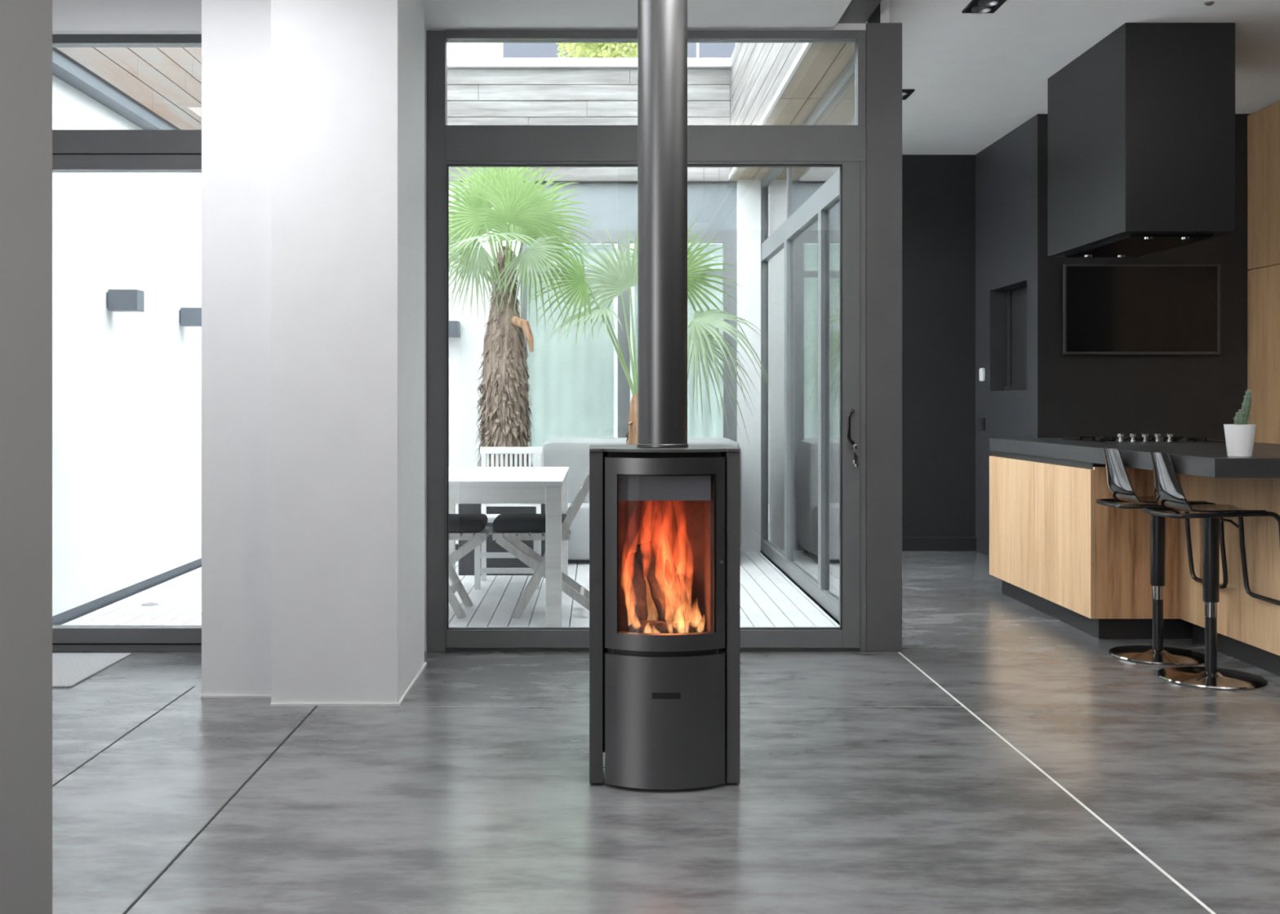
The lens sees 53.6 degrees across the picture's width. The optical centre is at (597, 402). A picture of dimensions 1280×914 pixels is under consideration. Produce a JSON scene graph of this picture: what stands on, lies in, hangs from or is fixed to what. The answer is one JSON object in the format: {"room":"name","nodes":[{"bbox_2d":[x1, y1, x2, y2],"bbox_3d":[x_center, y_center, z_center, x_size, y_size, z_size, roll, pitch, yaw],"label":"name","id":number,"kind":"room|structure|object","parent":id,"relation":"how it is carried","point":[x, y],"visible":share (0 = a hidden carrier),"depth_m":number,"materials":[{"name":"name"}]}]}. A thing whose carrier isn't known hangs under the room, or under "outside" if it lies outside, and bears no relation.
{"room":"open-plan living room","nodes":[
{"label":"open-plan living room","id":0,"kind":"room"},
{"bbox_2d":[0,0,52,913],"bbox_3d":[-2.260,-0.300,2.680,2.280,3.000,0.160,0,0,0],"label":"wall","id":1,"kind":"structure","parent":0,"point":[25,25],"depth_m":2.60,"materials":[{"name":"grey paint"}]},
{"bbox_2d":[52,75,201,616],"bbox_3d":[-3.030,-0.690,8.320,0.240,3.660,4.160,0,0,0],"label":"wall","id":2,"kind":"structure","parent":0,"point":[126,386],"depth_m":7.68,"materials":[{"name":"white paint"}]},
{"bbox_2d":[52,48,177,129],"bbox_3d":[-2.855,-1.785,8.240,0.110,0.070,3.960,0,0,0],"label":"strip","id":3,"kind":"object","parent":2,"relation":"attached to","point":[64,68],"visible":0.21,"depth_m":7.24,"materials":[{"name":"grey metal"}]},
{"bbox_2d":[106,289,144,311],"bbox_3d":[-2.818,-0.608,7.550,0.187,0.125,0.120,0,0,0],"label":"wall light","id":4,"kind":"object","parent":2,"relation":"attached to","point":[117,300],"visible":1,"depth_m":7.49,"materials":[{"name":"grey metal"}]},
{"bbox_2d":[52,47,201,129],"bbox_3d":[-2.840,-2.167,8.239,0.120,0.694,3.957,0,0,0],"label":"wooden ceiling","id":5,"kind":"structure","parent":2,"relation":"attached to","point":[166,82],"depth_m":7.99,"materials":[{"name":"brown wood"}]},
{"bbox_2d":[52,558,201,625],"bbox_3d":[-3.013,1.185,8.270,0.175,0.090,4.060,0,0,0],"label":"baseboard","id":6,"kind":"structure","parent":2,"relation":"attached to","point":[73,614],"depth_m":7.79,"materials":[{"name":"grey metal"}]},
{"bbox_2d":[179,307,201,326],"bbox_3d":[-2.818,-0.598,8.850,0.187,0.125,0.120,0,0,0],"label":"wall light","id":7,"kind":"object","parent":2,"relation":"attached to","point":[188,317],"visible":0.6,"depth_m":8.79,"materials":[{"name":"grey metal"}]},
{"bbox_2d":[52,34,201,651],"bbox_3d":[-2.300,-0.292,6.136,1.120,2.985,0.088,0,0,0],"label":"window","id":8,"kind":"structure","parent":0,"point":[73,151],"depth_m":6.10,"materials":[{"name":"metal"}]},
{"bbox_2d":[201,0,271,695],"bbox_3d":[-1.456,-0.300,5.475,0.319,3.000,0.630,0,0,0],"label":"wall column","id":9,"kind":"structure","parent":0,"point":[236,34],"depth_m":5.16,"materials":[{"name":"white paint"}]},
{"bbox_2d":[271,0,424,702],"bbox_3d":[-1.045,-0.300,5.405,0.504,3.000,0.770,0,0,0],"label":"wall column","id":10,"kind":"structure","parent":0,"point":[348,76],"depth_m":5.02,"materials":[{"name":"white paint"}]},
{"bbox_2d":[61,551,839,626],"bbox_3d":[-0.790,1.215,8.255,4.220,0.030,4.130,0,0,0],"label":"deck","id":11,"kind":"object","parent":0,"point":[768,598],"visible":0.12,"depth_m":7.51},
{"bbox_2d":[141,602,159,606],"bbox_3d":[-2.660,1.197,7.520,0.100,0.006,0.100,0,0,0],"label":"light","id":12,"kind":"object","parent":11,"relation":"on","point":[149,604],"visible":1,"depth_m":7.50,"materials":[{"name":"metal"}]},
{"bbox_2d":[448,526,492,618],"bbox_3d":[-0.948,0.744,7.250,0.650,0.949,0.422,0,0,0],"label":"folding chair","id":13,"kind":"object","parent":11,"relation":"on","point":[474,541],"visible":0.28,"depth_m":7.08,"materials":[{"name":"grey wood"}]},
{"bbox_2d":[448,514,487,532],"bbox_3d":[-0.855,0.688,7.250,0.420,0.076,0.366,0,0,0],"label":"seat cushion","id":14,"kind":"object","parent":13,"relation":"on","point":[457,522],"visible":0.49,"depth_m":7.07,"materials":[{"name":"black fabric"}]},
{"bbox_2d":[457,503,545,575],"bbox_3d":[-0.670,0.890,9.070,0.600,0.620,0.540,0,0,0],"label":"planter","id":15,"kind":"object","parent":11,"relation":"on","point":[465,564],"visible":0.27,"depth_m":8.80,"materials":[{"name":"stone"}]},
{"bbox_2d":[448,167,596,466],"bbox_3d":[-0.674,-0.597,9.187,1.427,2.676,1.350,0,0,-39],"label":"fan palm","id":16,"kind":"object","parent":15,"relation":"in","point":[504,418],"visible":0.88,"depth_m":8.95,"materials":[{"name":"green plant"}]},
{"bbox_2d":[474,447,542,589],"bbox_3d":[-0.586,0.750,8.350,0.420,0.900,0.440,0,0,0],"label":"chair","id":17,"kind":"object","parent":11,"relation":"on","point":[481,555],"visible":0.45,"depth_m":8.54,"materials":[{"name":"white paint"}]},
{"bbox_2d":[448,466,568,626],"bbox_3d":[-0.605,0.810,7.519,0.830,0.780,1.517,0,0,0],"label":"garden table","id":18,"kind":"object","parent":11,"relation":"on","point":[548,486],"visible":0.45,"depth_m":6.77,"materials":[{"name":"white paint"}]},
{"bbox_2d":[492,471,589,618],"bbox_3d":[-0.265,0.744,7.250,0.650,0.949,0.422,0,0,0],"label":"folding chair","id":19,"kind":"object","parent":11,"relation":"on","point":[509,541],"visible":0.58,"depth_m":7.08,"materials":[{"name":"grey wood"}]},
{"bbox_2d":[492,514,566,532],"bbox_3d":[-0.380,0.688,7.250,0.420,0.076,0.366,0,0,0],"label":"seat cushion","id":20,"kind":"object","parent":19,"relation":"on","point":[503,522],"visible":0.81,"depth_m":7.07,"materials":[{"name":"black fabric"}]},
{"bbox_2d":[541,437,741,559],"bbox_3d":[0.330,0.740,9.780,1.540,0.920,0.840,0,0,0],"label":"sofa","id":21,"kind":"object","parent":11,"relation":"on","point":[573,453],"visible":0.14,"depth_m":9.62,"materials":[{"name":"fabric"}]},
{"bbox_2d":[524,217,776,445],"bbox_3d":[0.367,-0.070,9.161,1.772,2.668,1.280,0,0,0],"label":"fan palm","id":22,"kind":"object","parent":11,"relation":"on","point":[624,275],"visible":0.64,"depth_m":9.09,"materials":[{"name":"green plant"}]},
{"bbox_2d":[736,179,760,551],"bbox_3d":[1.222,-0.300,10.310,0.187,3.000,0.180,0,0,0],"label":"column","id":23,"kind":"structure","parent":11,"relation":"on","point":[748,191],"depth_m":10.22,"materials":[{"name":"white paint"}]},
{"bbox_2d":[420,0,851,29],"bbox_3d":[-1.183,-1.950,1.850,4.635,0.300,8.900,0,0,0],"label":"ceiling","id":24,"kind":"structure","parent":0,"point":[438,14],"depth_m":5.84,"materials":[{"name":"paint"}]},
{"bbox_2d":[52,0,201,34],"bbox_3d":[-2.510,-1.700,5.475,1.780,0.200,0.050,0,0,0],"label":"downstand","id":25,"kind":"structure","parent":24,"relation":"attached to","point":[68,16],"depth_m":5.45,"materials":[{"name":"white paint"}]},
{"bbox_2d":[837,0,881,23],"bbox_3d":[1.212,-1.995,1.840,0.155,0.330,8.880,0,0,0],"label":"beam","id":26,"kind":"structure","parent":24,"relation":"attached to","point":[858,11],"depth_m":5.93,"materials":[{"name":"metal"}]},
{"bbox_2d":[562,243,723,437],"bbox_3d":[0.250,-0.300,11.050,2.000,3.000,0.100,0,0,0],"label":"window frame","id":27,"kind":"structure","parent":0,"point":[632,245],"depth_m":11.00,"materials":[{"name":"white paint"}]},
{"bbox_2d":[424,20,867,652],"bbox_3d":[-1.050,-0.455,6.190,4.700,3.310,0.180,0,0,0],"label":"wall","id":28,"kind":"structure","parent":0,"point":[838,26],"depth_m":6.11,"materials":[{"name":"dark grey painted metal"},{"name":"glass"}]},
{"bbox_2d":[426,30,866,652],"bbox_3d":[0.233,-0.297,6.106,2.115,2.995,0.149,0,0,0],"label":"door","id":29,"kind":"structure","parent":28,"relation":"in","point":[843,147],"depth_m":6.10,"materials":[{"name":"metal"}]},
{"bbox_2d":[52,551,1279,913],"bbox_3d":[0.800,1.260,3.885,8.600,0.120,12.970,0,0,0],"label":"floor","id":30,"kind":"structure","parent":0,"point":[864,787],"depth_m":3.89,"materials":[{"name":"concrete"}]},
{"bbox_2d":[52,653,131,688],"bbox_3d":[-2.710,1.196,5.680,0.980,0.009,0.700,0,0,0],"label":"doormat","id":31,"kind":"object","parent":30,"relation":"on","point":[68,669],"visible":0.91,"depth_m":5.74,"materials":[{"name":"white fabric"}]},
{"bbox_2d":[52,686,194,786],"bbox_3d":[-1.708,1.200,2.825,0.007,0.003,5.050,0,0,0],"label":"joint","id":32,"kind":"object","parent":30,"relation":"on","point":[104,749],"visible":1,"depth_m":4.50,"materials":[{"name":"black"}]},
{"bbox_2d":[122,706,317,913],"bbox_3d":[-1.112,1.200,2.660,0.008,0.003,4.720,0,0,0],"label":"joint","id":33,"kind":"object","parent":30,"relation":"on","point":[183,850],"visible":1,"depth_m":3.61,"materials":[{"name":"black"}]},
{"bbox_2d":[200,662,426,706],"bbox_3d":[-1.200,1.194,5.405,0.832,0.012,0.790,0,0,0],"label":"trim","id":34,"kind":"structure","parent":30,"relation":"on","point":[422,668],"depth_m":5.02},
{"bbox_2d":[589,444,740,789],"bbox_3d":[0.209,0.672,4.124,0.472,1.056,0.471,0,0,0],"label":"wood stove","id":35,"kind":"object","parent":30,"relation":"on","point":[664,708],"visible":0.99,"depth_m":3.95,"materials":[{"name":"black metal"}]},
{"bbox_2d":[626,551,648,624],"bbox_3d":[0.129,0.624,4.176,0.070,0.263,0.125,0,0,0],"label":"log","id":36,"kind":"object","parent":35,"relation":"in","point":[636,585],"visible":0.77,"depth_m":4.15,"materials":[{"name":"brown wood"}]},
{"bbox_2d":[635,541,688,622],"bbox_3d":[0.208,0.607,4.149,0.202,0.299,0.092,0,0,41],"label":"log","id":37,"kind":"object","parent":35,"relation":"in","point":[669,606],"visible":0.85,"depth_m":4.12,"materials":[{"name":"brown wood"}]},
{"bbox_2d":[636,0,688,448],"bbox_3d":[0.209,-0.828,4.100,0.167,1.944,0.167,0,0,0],"label":"flue pipe","id":38,"kind":"object","parent":35,"relation":"on","point":[662,24],"visible":1,"depth_m":4.03,"materials":[{"name":"metal"}]},
{"bbox_2d":[626,620,698,633],"bbox_3d":[0.210,0.732,4.062,0.232,0.068,0.068,0,0,-7],"label":"log","id":39,"kind":"object","parent":35,"relation":"in","point":[648,626],"visible":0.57,"depth_m":4.04,"materials":[{"name":"orange wood"}]},
{"bbox_2d":[671,573,702,632],"bbox_3d":[0.288,0.665,4.170,0.078,0.195,0.155,0,0,-25],"label":"log","id":40,"kind":"object","parent":35,"relation":"in","point":[682,586],"visible":0.58,"depth_m":4.15,"materials":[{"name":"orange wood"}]},
{"bbox_2d":[897,652,1216,913],"bbox_3d":[1.446,1.200,3.195,0.009,0.003,5.790,0,0,0],"label":"joint","id":41,"kind":"object","parent":30,"relation":"on","point":[1148,860],"visible":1,"depth_m":3.77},
{"bbox_2d":[989,451,1192,639],"bbox_3d":[3.070,0.751,7.203,1.180,0.897,1.654,0,0,0],"label":"base cabinet","id":42,"kind":"object","parent":30,"relation":"on","point":[1078,562],"visible":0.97,"depth_m":6.54,"materials":[{"name":"brown wood"}]},
{"bbox_2d":[989,438,1279,478],"bbox_3d":[3.080,0.263,6.562,1.200,0.080,2.936,0,0,0],"label":"countertop","id":43,"kind":"structure","parent":42,"relation":"on","point":[1202,460],"depth_m":5.96,"materials":[{"name":"black stone"}]},
{"bbox_2d":[1062,433,1226,443],"bbox_3d":[3.185,0.199,7.375,0.730,0.049,0.650,0,0,0],"label":"gas hob","id":44,"kind":"object","parent":43,"relation":"in","point":[1157,438],"visible":0.98,"depth_m":7.15,"materials":[{"name":"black metal"}]},
{"bbox_2d":[1223,389,1256,457],"bbox_3d":[2.655,0.085,5.240,0.120,0.277,0.120,0,0,0],"label":"potted cactus","id":45,"kind":"object","parent":43,"relation":"on","point":[1239,436],"visible":1,"depth_m":5.21,"materials":[{"name":"white ceramic"}]},
{"bbox_2d":[1096,447,1228,665],"bbox_3d":[2.653,0.708,6.000,0.504,0.985,0.436,0,0,0],"label":"bar stool","id":46,"kind":"object","parent":30,"relation":"on","point":[1119,486],"visible":0.78,"depth_m":5.97,"materials":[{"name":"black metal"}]},
{"bbox_2d":[1142,451,1279,689],"bbox_3d":[2.666,0.708,5.507,0.504,0.985,0.436,0,0,0],"label":"bar stool","id":47,"kind":"object","parent":30,"relation":"on","point":[1169,494],"visible":1,"depth_m":5.48,"materials":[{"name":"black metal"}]},
{"bbox_2d":[1180,473,1279,676],"bbox_3d":[3.295,0.751,5.787,0.730,0.897,1.174,0,0,0],"label":"bar cabinet","id":48,"kind":"object","parent":30,"relation":"on","point":[1248,628],"visible":0.65,"depth_m":5.78,"materials":[{"name":"brown wood"}]},
{"bbox_2d":[1247,101,1279,444],"bbox_3d":[4.753,-0.399,8.217,0.465,3.198,1.195,0,0,0],"label":"tall cabinet","id":49,"kind":"object","parent":30,"relation":"on","point":[1263,125],"visible":0.57,"depth_m":8.59,"materials":[{"name":"brown wood"}]},
{"bbox_2d":[448,71,975,544],"bbox_3d":[0.080,-0.750,10.385,5.980,3.900,0.230,0,0,0],"label":"wall","id":50,"kind":"structure","parent":0,"point":[939,191],"depth_m":10.27,"materials":[{"name":"paint"}]},
{"bbox_2d":[448,320,460,337],"bbox_3d":[-1.180,-0.593,10.216,0.120,0.125,0.172,0,0,0],"label":"wall light","id":51,"kind":"object","parent":50,"relation":"attached to","point":[454,326],"visible":0.56,"depth_m":10.13,"materials":[{"name":"grey metal"}]},
{"bbox_2d":[447,69,730,182],"bbox_3d":[-0.881,-2.242,10.260,3.897,0.904,0.080,0,0,0],"label":"cladding","id":52,"kind":"object","parent":50,"relation":"attached to","point":[474,96],"visible":0.24,"depth_m":10.22,"materials":[{"name":"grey wood"}]},
{"bbox_2d":[447,57,731,71],"bbox_3d":[-0.920,-2.732,10.355,3.980,0.065,0.390,0,0,0],"label":"coping","id":53,"kind":"object","parent":50,"relation":"on","point":[629,64],"visible":0.36,"depth_m":10.16,"materials":[{"name":"white paint"}]},
{"bbox_2d":[520,183,737,442],"bbox_3d":[0.249,-0.290,10.340,1.758,2.980,0.120,0,0,0],"label":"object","id":54,"kind":"structure","parent":50,"relation":"in","point":[612,206],"depth_m":10.29,"materials":[{"name":"glass"}]},
{"bbox_2d":[527,244,613,466],"bbox_3d":[-0.235,-0.060,10.385,0.730,2.480,0.026,0,0,0],"label":"curtain","id":55,"kind":"object","parent":54,"relation":"hanging from","point":[571,388],"visible":0.34,"depth_m":10.39,"materials":[{"name":"white fabric"}]},
{"bbox_2d":[634,244,723,437],"bbox_3d":[0.675,-0.060,10.385,0.750,2.480,0.026,0,0,0],"label":"curtain","id":56,"kind":"object","parent":54,"relation":"hanging from","point":[694,430],"visible":0.18,"depth_m":10.38,"materials":[{"name":"white fabric"}]},
{"bbox_2d":[773,537,976,551],"bbox_3d":[2.230,1.146,10.258,1.660,0.108,0.025,0,0,0],"label":"baseboard","id":57,"kind":"structure","parent":50,"relation":"attached to","point":[802,544],"depth_m":10.25,"materials":[{"name":"black"}]},
{"bbox_2d":[730,43,854,181],"bbox_3d":[1.239,-1.810,8.300,0.322,0.020,4.000,0,0,0],"label":"soffit","id":58,"kind":"structure","parent":0,"point":[823,63],"depth_m":7.20,"materials":[{"name":"beige wood"}]},
{"bbox_2d":[867,3,879,22],"bbox_3d":[1.350,-1.970,8.325,0.100,0.280,4.090,0,0,0],"label":"wall passage header","id":59,"kind":"structure","parent":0,"point":[875,16],"depth_m":6.28,"materials":[{"name":"paint"}]},
{"bbox_2d":[760,53,854,622],"bbox_3d":[1.350,-0.300,8.300,0.060,3.000,4.000,0,0,0],"label":"sliding door frame","id":60,"kind":"structure","parent":59,"relation":"in","point":[818,207],"depth_m":8.86,"materials":[{"name":"grey metal"}]},
{"bbox_2d":[880,0,889,22],"bbox_3d":[1.285,-2.315,8.400,0.330,0.970,4.200,0,0,0],"label":"trim","id":61,"kind":"structure","parent":59,"relation":"attached to","point":[884,4],"depth_m":6.30,"materials":[{"name":"white paint"}]},
{"bbox_2d":[730,43,804,171],"bbox_3d":[1.095,-2.307,8.258,0.050,0.954,3.917,0,0,0],"label":"cladding","id":62,"kind":"object","parent":61,"relation":"attached to","point":[757,70],"visible":0.57,"depth_m":8.61,"materials":[{"name":"grey wood"}]},
{"bbox_2d":[728,43,812,180],"bbox_3d":[1.065,-1.817,8.275,0.020,0.035,3.950,0,0,0],"label":"strip","id":63,"kind":"object","parent":62,"relation":"attached to","point":[806,47],"visible":0.57,"depth_m":7.22,"materials":[{"name":"white paint"}]},
{"bbox_2d":[865,22,902,652],"bbox_3d":[1.379,-0.315,6.190,0.174,3.030,0.180,0,0,0],"label":"wall pillar","id":64,"kind":"structure","parent":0,"point":[883,125],"depth_m":6.10,"materials":[{"name":"metal"}]},
{"bbox_2d":[975,114,1037,555],"bbox_3d":[3.155,-0.405,9.595,0.190,3.210,1.549,0,0,0],"label":"wall","id":65,"kind":"structure","parent":0,"point":[1006,170],"depth_m":9.63,"materials":[{"name":"paint"}]},
{"bbox_2d":[978,368,985,381],"bbox_3d":[3.046,-0.223,10.040,0.031,0.105,0.090,0,0,0],"label":"wall switch","id":66,"kind":"object","parent":65,"relation":"attached to","point":[982,371],"visible":1,"depth_m":10.00,"materials":[{"name":"white plastic"}]},
{"bbox_2d":[979,417,985,431],"bbox_3d":[3.046,0.170,10.040,0.031,0.100,0.080,0,0,0],"label":"wall socket","id":67,"kind":"object","parent":65,"relation":"attached to","point":[982,426],"visible":1,"depth_m":10.02,"materials":[{"name":"black plastic"}]},
{"bbox_2d":[1004,286,1026,391],"bbox_3d":[3.194,-0.482,9.465,0.048,0.775,0.830,0,0,0],"label":"wall niche","id":68,"kind":"object","parent":65,"relation":"in","point":[1017,298],"depth_m":9.68,"materials":[{"name":"paint"}]},
{"bbox_2d":[818,0,1279,155],"bbox_3d":[3.195,-2.185,3.885,3.810,0.350,12.970,0,0,0],"label":"ceiling","id":69,"kind":"structure","parent":0,"point":[975,78],"depth_m":7.30,"materials":[{"name":"paint"}]},
{"bbox_2d":[902,88,914,100],"bbox_3d":[1.949,-2.002,8.240,0.162,0.020,0.240,0,0,0],"label":"recessed light","id":70,"kind":"object","parent":69,"relation":"in","point":[906,93],"visible":0.27,"depth_m":8.18,"materials":[{"name":"black metal"}]},
{"bbox_2d":[961,0,1006,13],"bbox_3d":[1.949,-2.002,6.380,0.162,0.020,0.240,0,0,0],"label":"recessed light","id":71,"kind":"object","parent":69,"relation":"in","point":[975,6],"visible":1,"depth_m":6.39,"materials":[{"name":"black metal"}]},
{"bbox_2d":[1047,22,1235,257],"bbox_3d":[3.080,-1.447,7.280,0.581,1.126,1.160,0,0,0],"label":"extractor hood","id":72,"kind":"object","parent":69,"relation":"hanging from","point":[1141,123],"visible":1,"depth_m":6.70,"materials":[{"name":"paint"}]},
{"bbox_2d":[1204,0,1213,5],"bbox_3d":[3.070,-2.003,6.360,0.044,0.015,0.044,0,0,0],"label":"ceiling sensor","id":73,"kind":"object","parent":69,"relation":"attached to","point":[1211,2],"visible":1,"depth_m":6.35,"materials":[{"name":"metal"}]},
{"bbox_2d":[1037,114,1249,440],"bbox_3d":[4.030,-0.405,8.868,1.939,3.210,0.103,0,0,0],"label":"wall","id":74,"kind":"structure","parent":0,"point":[1186,396],"depth_m":8.82,"materials":[{"name":"paint"}]},
{"bbox_2d":[1062,264,1220,354],"bbox_3d":[3.764,-0.645,8.789,1.077,0.622,0.067,0,0,0],"label":"television","id":75,"kind":"object","parent":74,"relation":"attached to","point":[1108,308],"visible":1,"depth_m":8.76,"materials":[{"name":"black glass"}]},
{"bbox_2d":[1223,424,1256,457],"bbox_3d":[2.655,0.157,5.240,0.120,0.133,0.120,0,0,0],"label":"pot","id":76,"kind":"object","parent":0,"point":[1239,438],"depth_m":5.20,"materials":[{"name":"white ceramic"}]},
{"label":"outside","id":77,"kind":"structure","parent":0,"visible":0},
{"bbox_2d":[447,43,736,71],"bbox_3d":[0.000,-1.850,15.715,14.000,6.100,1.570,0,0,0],"label":"house","id":78,"kind":"structure","parent":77,"point":[454,50],"depth_m":14.93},
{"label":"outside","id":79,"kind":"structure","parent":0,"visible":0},
{"bbox_2d":[555,43,637,57],"bbox_3d":[0.078,-1.506,13.204,1.061,5.414,1.009,0,0,0],"label":"leafy tree","id":80,"kind":"object","parent":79,"point":[602,50],"visible":0.19,"depth_m":12.97,"materials":[{"name":"green plant"}]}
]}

